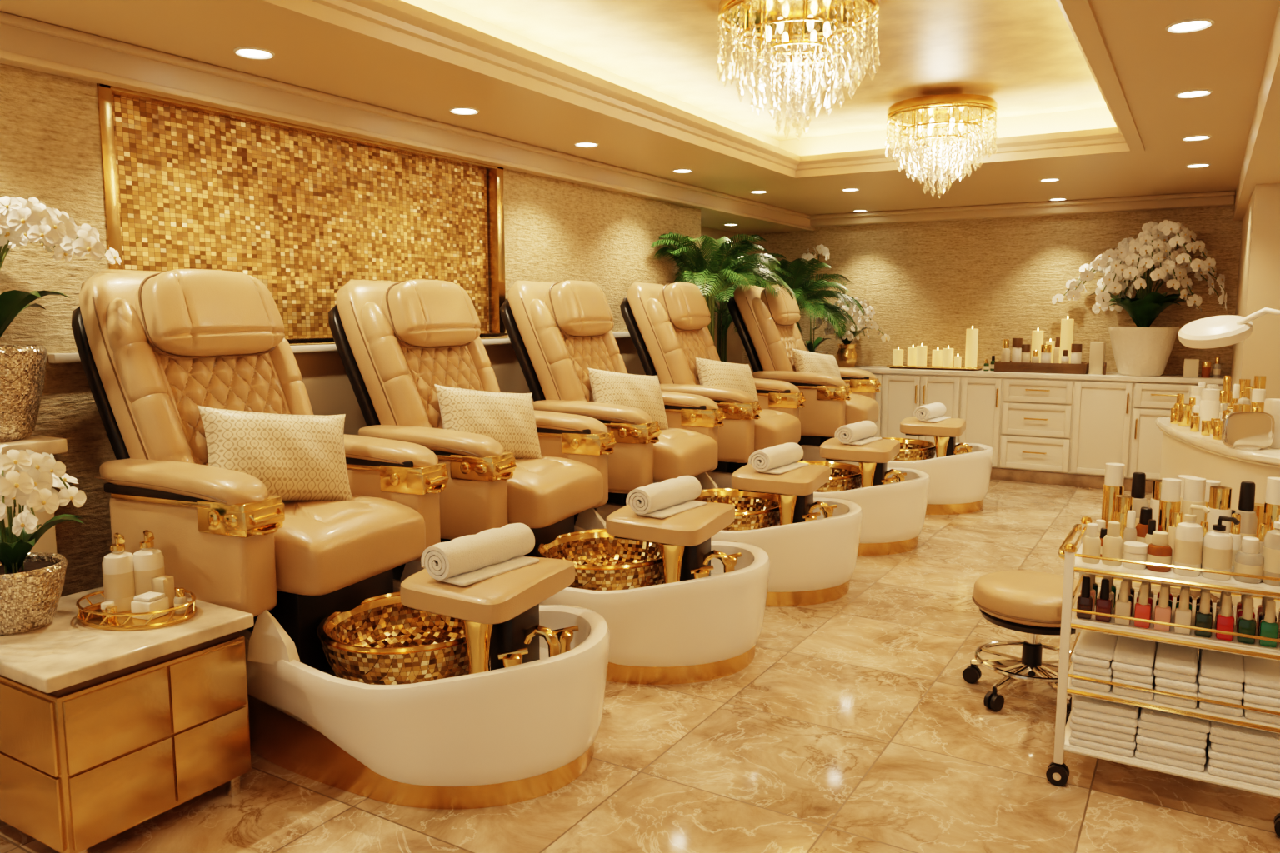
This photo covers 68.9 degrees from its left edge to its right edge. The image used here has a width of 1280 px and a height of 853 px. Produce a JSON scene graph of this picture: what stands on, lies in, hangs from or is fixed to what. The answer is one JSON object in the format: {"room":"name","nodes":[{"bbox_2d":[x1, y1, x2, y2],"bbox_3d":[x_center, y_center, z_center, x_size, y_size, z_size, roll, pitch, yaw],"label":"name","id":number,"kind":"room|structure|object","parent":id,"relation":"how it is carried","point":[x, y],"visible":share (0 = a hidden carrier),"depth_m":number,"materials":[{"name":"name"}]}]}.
{"room":"salon","nodes":[
{"label":"salon","id":0,"kind":"room"},
{"bbox_2d":[0,63,700,597],"bbox_3d":[-1.718,-0.268,3.923,0.200,2.400,8.150,4,8,31],"label":"wall","id":1,"kind":"structure","parent":0,"point":[556,231],"depth_m":3.34,"materials":[{"name":"beige paint"}]},
{"bbox_2d":[111,95,489,338],"bbox_3d":[-1.448,-0.858,4.353,0.130,0.930,2.100,4,8,31],"label":"mosaic panel","id":2,"kind":"object","parent":1,"relation":"attached to","point":[304,216],"depth_m":4.10,"materials":[{"name":"gold metal"}]},
{"bbox_2d":[96,83,508,344],"bbox_3d":[-1.360,-0.872,4.303,0.090,0.970,2.230,4,8,31],"label":"trim","id":3,"kind":"structure","parent":1,"relation":"attached to","point":[495,190],"depth_m":4.09,"materials":[{"name":"gold metal"}]},
{"bbox_2d":[48,331,630,363],"bbox_3d":[-0.772,-0.488,5.262,0.060,0.050,4.850,4,8,31],"label":"trim ledge","id":4,"kind":"object","parent":1,"relation":"attached to","point":[52,357],"depth_m":4.10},
{"bbox_2d":[0,0,1235,229],"bbox_3d":[0.168,-1.405,3.935,4.180,0.255,10.350,4,8,31],"label":"crown molding","id":5,"kind":"structure","parent":1,"relation":"attached to","point":[400,27],"depth_m":4.33,"materials":[{"name":"beige paint"}]},
{"bbox_2d":[0,479,1279,852],"bbox_3d":[0.528,0.968,4.117,5.400,0.100,10.550,4,8,31],"label":"floor","id":6,"kind":"structure","parent":0,"point":[854,724],"depth_m":2.83,"materials":[{"name":"stone"}]},
{"bbox_2d":[0,435,67,553],"bbox_3d":[-2.217,0.585,2.605,0.397,1.020,1.060,4,8,31],"label":"base cabinet","id":7,"kind":"object","parent":6,"relation":"on","point":[47,542],"visible":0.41,"depth_m":2.86,"materials":[{"name":"beige paint"}]},
{"bbox_2d":[0,196,121,442],"bbox_3d":[-1.878,-0.326,2.798,0.569,0.740,0.577,-3,8,-27],"label":"potted orchid","id":8,"kind":"object","parent":7,"relation":"on","point":[22,367],"visible":1,"depth_m":2.78,"materials":[{"name":"plant"}]},
{"bbox_2d":[0,586,254,852],"bbox_3d":[-1.538,0.819,2.649,0.650,0.545,0.570,4,8,31],"label":"base cabinet","id":9,"kind":"object","parent":6,"relation":"on","point":[103,733],"visible":0.91,"depth_m":2.41,"materials":[{"name":"brown metal"}]},
{"bbox_2d":[0,444,86,635],"bbox_3d":[-1.712,0.300,2.526,0.375,0.514,0.326,1,7,8],"label":"potted orchid","id":10,"kind":"object","parent":9,"relation":"on","point":[32,584],"visible":1,"depth_m":2.51,"materials":[{"name":"plant"}]},
{"bbox_2d":[75,530,197,630],"bbox_3d":[-1.439,0.424,2.660,0.350,0.236,0.260,2,7,19],"label":"tray","id":11,"kind":"object","parent":9,"relation":"on","point":[138,595],"visible":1,"depth_m":2.66,"materials":[{"name":"gold metal"}]},
{"bbox_2d":[71,269,609,809],"bbox_3d":[-0.952,0.255,3.104,1.804,1.556,0.933,3,7,23],"label":"chair","id":12,"kind":"object","parent":6,"relation":"on","point":[418,690],"visible":0.89,"depth_m":2.86,"materials":[{"name":"beige leather"}]},
{"bbox_2d":[135,269,284,358],"bbox_3d":[-1.482,-0.394,3.254,0.210,0.302,0.555,3,7,23],"label":"headrest pillow","id":13,"kind":"object","parent":12,"relation":"on","point":[180,313],"depth_m":3.14,"materials":[{"name":"beige leather"}]},
{"bbox_2d":[154,350,290,465],"bbox_3d":[-1.443,-0.028,3.281,0.306,0.725,0.530,3,7,23],"label":"cushion","id":14,"kind":"object","parent":12,"relation":"on","point":[245,381],"depth_m":3.21,"materials":[{"name":"beige leather"}]},
{"bbox_2d":[197,405,352,500],"bbox_3d":[-1.229,0.105,3.183,0.542,0.376,0.228,-6,9,-40],"label":"throw pillow","id":15,"kind":"object","parent":12,"relation":"on","point":[297,457],"visible":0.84,"depth_m":3.12,"materials":[{"name":"beige fabric"}]},
{"bbox_2d":[239,560,609,809],"bbox_3d":[-0.761,0.780,3.095,1.390,0.515,0.882,4,8,31],"label":"tub","id":16,"kind":"object","parent":12,"relation":"attached to","point":[357,688],"depth_m":2.75,"materials":[{"name":"white ceramic"}]},
{"bbox_2d":[420,523,539,586],"bbox_3d":[-0.487,0.394,2.939,0.176,0.114,0.380,5,8,35],"label":"rolled towel","id":17,"kind":"object","parent":12,"relation":"on","point":[464,561],"visible":1,"depth_m":2.87,"materials":[{"name":"white fabric"}]},
{"bbox_2d":[400,556,575,624],"bbox_3d":[-0.483,0.497,2.953,0.410,0.102,0.516,3,7,23],"label":"footrest","id":18,"kind":"object","parent":12,"relation":"on","point":[503,597],"depth_m":2.78,"materials":[{"name":"beige leather"}]},
{"bbox_2d":[497,625,579,668],"bbox_3d":[-0.299,0.701,2.871,0.154,0.177,0.362,3,7,23],"label":"faucet","id":19,"kind":"object","parent":12,"relation":"on","point":[521,642],"depth_m":2.86,"materials":[{"name":"gold metal"}]},
{"bbox_2d":[328,279,769,684],"bbox_3d":[-0.366,0.145,4.029,1.894,1.556,0.979,3,7,23],"label":"chair","id":20,"kind":"object","parent":6,"relation":"on","point":[678,605],"visible":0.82,"depth_m":3.79,"materials":[{"name":"beige leather"}]},
{"bbox_2d":[381,279,480,348],"bbox_3d":[-0.922,-0.506,4.190,0.220,0.302,0.582,3,7,23],"label":"headrest pillow","id":21,"kind":"object","parent":20,"relation":"on","point":[419,313],"depth_m":4.04,"materials":[{"name":"beige leather"}]},
{"bbox_2d":[400,345,484,429],"bbox_3d":[-0.881,-0.140,4.216,0.321,0.725,0.556,3,7,23],"label":"cushion","id":22,"kind":"object","parent":20,"relation":"on","point":[450,366],"depth_m":4.14,"materials":[{"name":"beige leather"}]},
{"bbox_2d":[434,384,541,459],"bbox_3d":[-0.658,-0.006,4.112,0.542,0.376,0.228,-6,9,-40],"label":"throw pillow","id":23,"kind":"object","parent":20,"relation":"on","point":[507,418],"visible":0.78,"depth_m":4.04,"materials":[{"name":"beige fabric"}]},
{"bbox_2d":[539,508,769,684],"bbox_3d":[-0.166,0.670,4.016,1.460,0.515,0.927,4,8,31],"label":"tub","id":24,"kind":"object","parent":20,"relation":"in","point":[673,612],"depth_m":3.58,"materials":[{"name":"white ceramic"}]},
{"bbox_2d":[625,475,706,519],"bbox_3d":[0.121,0.284,3.855,0.176,0.114,0.380,5,8,35],"label":"rolled towel","id":25,"kind":"object","parent":20,"relation":"on","point":[669,497],"visible":1,"depth_m":3.77,"materials":[{"name":"white fabric"}]},
{"bbox_2d":[605,502,734,546],"bbox_3d":[0.126,0.387,3.869,0.430,0.102,0.542,3,7,23],"label":"footrest","id":26,"kind":"object","parent":20,"relation":"on","point":[692,527],"depth_m":3.68,"materials":[{"name":"beige leather"}]},
{"bbox_2d":[690,550,741,579],"bbox_3d":[0.320,0.592,3.782,0.161,0.177,0.380,3,7,23],"label":"faucet","id":27,"kind":"object","parent":20,"relation":"on","point":[700,560],"depth_m":3.76,"materials":[{"name":"gold metal"}]},
{"bbox_2d":[500,280,862,606],"bbox_3d":[0.234,0.015,4.978,1.894,1.587,0.979,3,7,23],"label":"chair","id":28,"kind":"object","parent":6,"relation":"on","point":[556,332],"visible":0.66,"depth_m":4.75,"materials":[{"name":"beige leather"}]},
{"bbox_2d":[544,280,614,337],"bbox_3d":[-0.322,-0.647,5.137,0.220,0.308,0.582,3,7,23],"label":"headrest pillow","id":29,"kind":"object","parent":28,"relation":"on","point":[577,308],"depth_m":4.97,"materials":[{"name":"beige leather"}]},
{"bbox_2d":[561,335,614,402],"bbox_3d":[-0.281,-0.274,5.164,0.321,0.739,0.556,3,7,23],"label":"cushion","id":30,"kind":"object","parent":28,"relation":"on","point":[594,352],"depth_m":5.10,"materials":[{"name":"beige leather"}]},
{"bbox_2d":[587,367,668,429],"bbox_3d":[-0.057,-0.138,5.061,0.542,0.376,0.228,-6,9,-40],"label":"throw pillow","id":31,"kind":"object","parent":28,"relation":"on","point":[643,392],"visible":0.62,"depth_m":4.98,"materials":[{"name":"beige fabric"}]},
{"bbox_2d":[596,472,862,606],"bbox_3d":[0.435,0.551,4.966,1.460,0.525,0.927,4,8,31],"label":"tub","id":32,"kind":"object","parent":28,"relation":"in","point":[811,544],"depth_m":4.53,"materials":[{"name":"white ceramic"}]},
{"bbox_2d":[748,442,808,474],"bbox_3d":[0.722,0.158,4.804,0.176,0.114,0.380,5,8,35],"label":"rolled towel","id":33,"kind":"object","parent":28,"relation":"on","point":[782,458],"visible":1,"depth_m":4.71,"materials":[{"name":"white fabric"}]},
{"bbox_2d":[731,464,829,496],"bbox_3d":[0.727,0.263,4.818,0.430,0.104,0.542,3,7,23],"label":"footrest","id":34,"kind":"object","parent":28,"relation":"on","point":[802,482],"depth_m":4.62,"materials":[{"name":"beige leather"}]},
{"bbox_2d":[801,501,837,521],"bbox_3d":[0.921,0.471,4.731,0.161,0.181,0.380,3,7,23],"label":"faucet","id":35,"kind":"object","parent":28,"relation":"on","point":[807,507],"depth_m":4.71,"materials":[{"name":"gold metal"}]},
{"bbox_2d":[620,282,805,488],"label":"chair","id":36,"kind":"object","parent":6,"relation":"on","point":[668,331],"depth_m":5.82,"materials":[{"name":"beige leather"}]},
{"bbox_2d":[658,282,710,330],"bbox_3d":[0.301,-0.783,6.094,0.222,0.313,0.588,3,7,23],"label":"headrest pillow","id":37,"kind":"object","parent":36,"relation":"on","point":[685,307],"depth_m":5.91,"materials":[{"name":"beige leather"}]},
{"bbox_2d":[674,329,709,384],"bbox_3d":[0.343,-0.404,6.121,0.324,0.750,0.562,3,7,23],"label":"cushion","id":38,"kind":"object","parent":36,"relation":"on","point":[694,342],"depth_m":6.07,"materials":[{"name":"beige leather"}]},
{"bbox_2d":[695,356,758,400],"bbox_3d":[0.569,-0.267,6.017,0.542,0.376,0.228,-6,9,-40],"label":"throw pillow","id":39,"kind":"object","parent":36,"relation":"on","point":[711,372],"visible":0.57,"depth_m":5.91,"materials":[{"name":"beige fabric"}]},
{"bbox_2d":[650,231,795,342],"bbox_3d":[0.644,-0.410,6.800,0.860,2.000,1.259,4,8,31],"label":"potted palm","id":40,"kind":"object","parent":6,"relation":"on","point":[732,267],"visible":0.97,"depth_m":6.65,"materials":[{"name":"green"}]},
{"bbox_2d":[700,252,803,362],"bbox_3d":[0.931,-0.551,8.284,1.056,1.927,1.516,4,8,31],"label":"potted palm","id":41,"kind":"object","parent":6,"relation":"on","point":[722,343],"visible":0.18,"depth_m":8.29,"materials":[{"name":"green plant"}]},
{"bbox_2d":[716,309,726,362],"bbox_3d":[0.732,-0.325,8.397,0.370,1.450,0.370,4,8,31],"label":"stem","id":42,"kind":"object","parent":41,"relation":"on","point":[722,343],"depth_m":8.32,"materials":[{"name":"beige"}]},
{"bbox_2d":[715,258,864,339],"bbox_3d":[1.301,-0.550,8.388,1.296,1.900,1.293,-1,7,-12],"label":"potted palm","id":43,"kind":"object","parent":6,"relation":"on","point":[800,283],"visible":0.45,"depth_m":8.08,"materials":[{"name":"green plant"}]},
{"bbox_2d":[727,284,881,466],"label":"chair","id":44,"kind":"object","parent":6,"relation":"on","point":[764,320],"depth_m":6.92,"materials":[{"name":"beige leather"}]},
{"bbox_2d":[760,284,800,325],"bbox_3d":[1.095,-0.938,7.215,0.225,0.318,0.594,3,7,23],"label":"headrest pillow","id":45,"kind":"object","parent":44,"relation":"on","point":[783,311],"depth_m":7.00,"materials":[{"name":"beige leather"}]},
{"bbox_2d":[775,325,799,371],"bbox_3d":[1.136,-0.554,7.244,0.327,0.761,0.567,3,7,23],"label":"cushion","id":46,"kind":"object","parent":44,"relation":"on","point":[789,335],"depth_m":7.21,"materials":[{"name":"beige leather"}]},
{"bbox_2d":[792,348,841,379],"bbox_3d":[1.365,-0.414,7.138,0.542,0.376,0.228,-6,9,-40],"label":"throw pillow","id":47,"kind":"object","parent":44,"relation":"on","point":[804,361],"visible":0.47,"depth_m":7.02,"materials":[{"name":"beige fabric"}]},
{"bbox_2d":[800,244,832,354],"bbox_3d":[1.642,-0.699,8.940,0.321,2.064,0.321,-3,7,-23],"label":"orchid","id":48,"kind":"object","parent":6,"relation":"on","point":[821,248],"visible":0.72,"depth_m":8.86,"materials":[{"name":"beige plant"}]},
{"bbox_2d":[796,437,929,555],"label":"tub","id":49,"kind":"object","parent":6,"relation":"on","point":[892,502],"depth_m":5.49,"materials":[{"name":"white ceramic"}]},
{"bbox_2d":[834,420,882,445],"bbox_3d":[1.355,0.035,5.759,0.176,0.114,0.380,5,8,35],"label":"rolled towel","id":50,"kind":"object","parent":49,"relation":"on","point":[860,433],"visible":1,"depth_m":5.66,"materials":[{"name":"white fabric"}]},
{"bbox_2d":[819,437,899,464],"bbox_3d":[1.360,0.140,5.773,0.435,0.106,0.547,3,7,23],"label":"footrest","id":51,"kind":"object","parent":49,"relation":"on","point":[881,452],"depth_m":5.57,"materials":[{"name":"beige leather"}]},
{"bbox_2d":[880,469,906,484],"bbox_3d":[1.555,0.351,5.685,0.163,0.183,0.384,3,7,23],"label":"faucet","id":52,"kind":"object","parent":49,"relation":"on","point":[897,476],"depth_m":5.66,"materials":[{"name":"gold metal"}]},
{"bbox_2d":[881,417,993,514],"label":"tub","id":53,"kind":"object","parent":6,"relation":"on","point":[959,474],"depth_m":6.59,"materials":[{"name":"white ceramic"}]},
{"bbox_2d":[913,402,950,422],"bbox_3d":[2.158,-0.108,6.878,0.176,0.114,0.380,5,8,35],"label":"rolled towel","id":54,"kind":"object","parent":53,"relation":"on","point":[932,412],"visible":1,"depth_m":6.77,"materials":[{"name":"white fabric"}]},
{"bbox_2d":[900,417,965,437],"bbox_3d":[2.163,-0.002,6.892,0.439,0.107,0.552,3,7,23],"label":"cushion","id":55,"kind":"object","parent":53,"relation":"on","point":[951,427],"depth_m":6.69,"materials":[{"name":"beige leather"}]},
{"bbox_2d":[952,442,972,454],"bbox_3d":[2.361,0.212,6.803,0.164,0.186,0.387,3,7,23],"label":"faucet","id":56,"kind":"object","parent":53,"relation":"on","point":[967,449],"depth_m":6.78,"materials":[{"name":"gold metal"}]},
{"bbox_2d":[962,570,1078,715],"bbox_3d":[1.456,0.780,3.427,0.462,0.437,0.479,0,7,2],"label":"stool","id":57,"kind":"object","parent":6,"relation":"on","point":[1029,602],"visible":0.77,"depth_m":3.34,"materials":[{"name":"beige leather"}]},
{"bbox_2d":[971,570,1078,635],"bbox_3d":[1.442,0.633,3.410,0.434,0.142,0.434,0,7,2],"label":"cushion","id":58,"kind":"object","parent":57,"relation":"on","point":[1026,602],"depth_m":3.29,"materials":[{"name":"beige leather"}]},
{"bbox_2d":[838,365,1231,493],"bbox_3d":[3.177,-0.019,8.073,3.217,0.920,0.477,4,8,31],"label":"cabinet","id":59,"kind":"object","parent":6,"relation":"on","point":[1042,428],"depth_m":7.71,"materials":[{"name":"beige paint"}]},
{"bbox_2d":[811,297,889,367],"bbox_3d":[1.906,-0.871,8.628,0.728,0.641,0.531,4,8,31],"label":"flower bouquet","id":60,"kind":"object","parent":59,"relation":"on","point":[847,356],"visible":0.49,"depth_m":8.61,"materials":[{"name":"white plant"}]},
{"bbox_2d":[886,326,983,370],"bbox_3d":[2.641,-0.707,8.332,0.790,0.385,0.320,4,8,31],"label":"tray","id":61,"kind":"object","parent":59,"relation":"on","point":[917,357],"visible":0.98,"depth_m":8.22,"materials":[{"name":"white wax"}]},
{"bbox_2d":[983,355,994,371],"bbox_3d":[3.017,-0.545,8.052,0.134,0.130,0.044,-4,8,-32],"label":"oil bottles","id":62,"kind":"object","parent":59,"relation":"on","point":[986,366],"visible":0.94,"depth_m":8.04,"materials":[{"name":"green glass"}]},
{"bbox_2d":[994,315,1089,374],"bbox_3d":[3.389,-0.694,7.856,0.710,0.472,0.290,4,8,31],"label":"tray","id":63,"kind":"object","parent":59,"relation":"on","point":[1065,357],"visible":0.98,"depth_m":7.79,"materials":[{"name":"brown wood"}]},
{"bbox_2d":[1088,341,1106,374],"bbox_3d":[3.751,-0.560,7.628,0.130,0.260,0.240,4,8,31],"label":"gift box","id":64,"kind":"object","parent":59,"relation":"on","point":[1097,365],"visible":1,"depth_m":7.58,"materials":[{"name":"beige cardboard"}]},
{"bbox_2d":[1051,220,1226,376],"bbox_3d":[3.846,-0.994,7.308,1.245,1.198,0.818,4,8,31],"label":"orchid arrangement","id":65,"kind":"object","parent":59,"relation":"on","point":[1142,350],"visible":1,"depth_m":7.26,"materials":[{"name":"beige plant"}]},
{"bbox_2d":[1183,356,1220,377],"bbox_3d":[4.347,-0.460,7.218,0.252,0.160,0.090,3,7,24],"label":"bottles","id":66,"kind":"object","parent":59,"relation":"on","point":[1191,367],"visible":1,"depth_m":7.19,"materials":[{"name":"beige"}]},
{"bbox_2d":[1045,516,1279,837],"bbox_3d":[1.609,0.703,2.806,0.636,0.736,0.476,4,8,31],"label":"trolley","id":67,"kind":"object","parent":6,"relation":"on","point":[1057,773],"visible":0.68,"depth_m":2.67,"materials":[{"name":"white plastic"}]},
{"bbox_2d":[1068,695,1279,789],"bbox_3d":[1.606,0.879,2.807,0.532,0.138,0.388,4,8,31],"label":"bath towels","id":68,"kind":"object","parent":67,"relation":"on","point":[1235,752],"visible":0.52,"depth_m":2.64,"materials":[{"name":"white fabric"}]},
{"bbox_2d":[1070,630,1279,724],"bbox_3d":[1.599,0.710,2.779,0.543,0.120,0.368,4,8,31],"label":"folded hand towels","id":69,"kind":"object","parent":67,"relation":"on","point":[1212,675],"visible":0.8,"depth_m":2.65,"materials":[{"name":"white fabric"}]},
{"bbox_2d":[1075,573,1279,647],"bbox_3d":[1.577,0.514,2.705,0.546,0.126,0.189,4,8,31],"label":"bottles","id":70,"kind":"object","parent":67,"relation":"on","point":[1267,625],"visible":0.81,"depth_m":2.65,"materials":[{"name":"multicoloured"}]},
{"bbox_2d":[1081,463,1279,586],"bbox_3d":[1.608,0.267,2.733,0.532,0.270,0.348,4,8,31],"label":"bottles","id":71,"kind":"object","parent":67,"relation":"on","point":[1189,521],"visible":0.96,"depth_m":2.67,"materials":[{"name":"beige plastic"}]},
{"bbox_2d":[1155,417,1279,611],"bbox_3d":[3.195,0.459,4.585,0.972,0.800,1.847,2,7,17],"label":"desk","id":72,"kind":"object","parent":6,"relation":"on","point":[1184,452],"visible":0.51,"depth_m":4.41,"materials":[{"name":"white stone"}]},
{"bbox_2d":[1177,307,1279,349],"bbox_3d":[2.786,-0.200,4.062,0.281,0.633,0.829,-6,9,-40],"label":"lamp","id":73,"kind":"object","parent":72,"relation":"on","point":[1217,331],"visible":1,"depth_m":4.16,"materials":[{"name":"white plastic"}]},
{"bbox_2d":[1221,411,1274,450],"bbox_3d":[2.735,0.017,4.198,0.190,0.170,0.110,5,9,38],"label":"vanity mirror","id":74,"kind":"object","parent":72,"relation":"on","point":[1248,431],"visible":1,"depth_m":4.18,"materials":[{"name":"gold metal"}]},
{"bbox_2d":[0,0,1279,234],"bbox_3d":[0.515,-1.467,3.804,5.400,0.550,10.500,4,8,31],"label":"ceiling","id":75,"kind":"structure","parent":0,"point":[1024,56],"depth_m":4.28,"materials":[{"name":"beige paint"}]},
{"bbox_2d":[233,46,274,59],"bbox_3d":[-1.391,-1.347,3.366,0.140,0.010,0.140,4,8,31],"label":"recessed light","id":76,"kind":"object","parent":75,"relation":"in","point":[246,52],"visible":1,"depth_m":3.35,"materials":[{"name":"white plastic"}]},
{"bbox_2d":[449,106,479,114],"bbox_3d":[-0.813,-1.461,4.318,0.140,0.010,0.140,4,8,31],"label":"recessed light","id":77,"kind":"object","parent":75,"relation":"in","point":[463,111],"visible":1,"depth_m":4.32,"materials":[{"name":"white plastic"}]},
{"bbox_2d":[574,141,599,147],"bbox_3d":[-0.296,-1.563,5.168,0.140,0.010,0.140,4,8,31],"label":"recessed light","id":78,"kind":"object","parent":75,"relation":"in","point":[583,144],"visible":1,"depth_m":5.16,"materials":[{"name":"white plastic"}]},
{"bbox_2d":[671,169,693,173],"bbox_3d":[0.277,-1.676,6.112,0.140,0.010,0.140,4,8,31],"label":"recessed light","id":79,"kind":"object","parent":75,"relation":"in","point":[680,171],"visible":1,"depth_m":6.12,"materials":[{"name":"white plastic"}]},
{"bbox_2d":[723,223,738,225],"bbox_3d":[0.818,-1.819,8.401,0.140,0.010,0.140,4,8,31],"label":"recessed light","id":80,"kind":"object","parent":75,"relation":"in","point":[727,224],"visible":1,"depth_m":8.37,"materials":[{"name":"white plastic"}]},
{"bbox_2d":[750,190,768,193],"bbox_3d":[0.913,-1.801,7.158,0.140,0.010,0.140,4,8,31],"label":"recessed light","id":81,"kind":"object","parent":75,"relation":"in","point":[758,191],"visible":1,"depth_m":7.15,"materials":[{"name":"white plastic"}]},
{"bbox_2d":[715,0,879,137],"bbox_3d":[0.599,-1.379,3.564,0.618,0.549,0.615,4,8,31],"label":"crystal chandelier","id":82,"kind":"object","parent":75,"relation":"hanging from","point":[787,20],"visible":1,"depth_m":3.52,"materials":[{"name":"clear glass"}]},
{"bbox_2d":[840,188,859,191],"bbox_3d":[1.585,-1.786,7.034,0.140,0.010,0.140,4,8,31],"label":"recessed light","id":83,"kind":"object","parent":75,"relation":"in","point":[843,189],"visible":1,"depth_m":7.01,"materials":[{"name":"white plastic"}]},
{"bbox_2d":[852,210,868,212],"bbox_3d":[1.994,-1.956,8.458,0.140,0.010,0.140,4,8,31],"label":"recessed light","id":84,"kind":"object","parent":75,"relation":"in","point":[857,211],"visible":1,"depth_m":8.47,"materials":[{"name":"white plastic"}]},
{"bbox_2d":[884,94,997,197],"bbox_3d":[1.720,-1.592,5.351,0.618,0.549,0.615,4,8,31],"label":"crystal chandelier","id":85,"kind":"object","parent":75,"relation":"hanging from","point":[931,111],"visible":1,"depth_m":5.25,"materials":[{"name":"clear glass"}]},
{"bbox_2d":[1039,178,1060,181],"bbox_3d":[2.863,-1.725,6.523,0.140,0.010,0.140,4,8,31],"label":"recessed light","id":86,"kind":"object","parent":75,"relation":"in","point":[1044,179],"visible":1,"depth_m":6.51,"materials":[{"name":"white plastic"}]},
{"bbox_2d":[1048,197,1067,200],"bbox_3d":[3.407,-1.855,7.612,0.140,0.010,0.140,4,8,31],"label":"recessed light","id":87,"kind":"object","parent":75,"relation":"in","point":[1060,198],"visible":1,"depth_m":7.62,"materials":[{"name":"white plastic"}]},
{"bbox_2d":[1165,18,1214,33],"bbox_3d":[1.794,-1.309,3.047,0.140,0.010,0.140,4,8,31],"label":"recessed light","id":88,"kind":"object","parent":75,"relation":"in","point":[1195,24],"visible":1,"depth_m":3.04,"materials":[{"name":"white plastic"}]},
{"bbox_2d":[1175,89,1212,98],"bbox_3d":[2.362,-1.421,3.982,0.140,0.010,0.140,4,8,31],"label":"recessed light","id":89,"kind":"object","parent":75,"relation":"in","point":[1197,92],"visible":1,"depth_m":3.97,"materials":[{"name":"white plastic"}]},
{"bbox_2d":[1180,135,1211,140],"bbox_3d":[2.966,-1.540,4.977,0.140,0.010,0.140,4,8,31],"label":"recessed light","id":90,"kind":"object","parent":75,"relation":"in","point":[1197,137],"visible":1,"depth_m":4.96,"materials":[{"name":"white plastic"}]},
{"bbox_2d":[1185,163,1210,167],"bbox_3d":[3.524,-1.650,5.895,0.140,0.010,0.140,4,8,31],"label":"recessed light","id":91,"kind":"object","parent":75,"relation":"in","point":[1197,165],"visible":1,"depth_m":5.88,"materials":[{"name":"white plastic"}]},
{"bbox_2d":[700,226,744,364],"bbox_3d":[0.578,-0.818,8.520,0.650,2.400,2.450,4,8,31],"label":"wall","id":92,"kind":"structure","parent":0,"point":[734,344],"depth_m":9.25,"materials":[{"name":"beige paint"}]},
{"bbox_2d":[742,205,1242,375],"bbox_3d":[3.295,-0.789,8.283,5.150,2.400,0.150,4,8,31],"label":"wall","id":93,"kind":"structure","parent":0,"point":[927,283],"depth_m":8.25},
{"bbox_2d":[1230,183,1279,401],"bbox_3d":[2.377,-0.127,2.745,0.860,2.400,10.350,4,8,31],"label":"wall","id":94,"kind":"structure","parent":0,"point":[1258,281],"depth_m":5.30,"materials":[{"name":"beige paint"}]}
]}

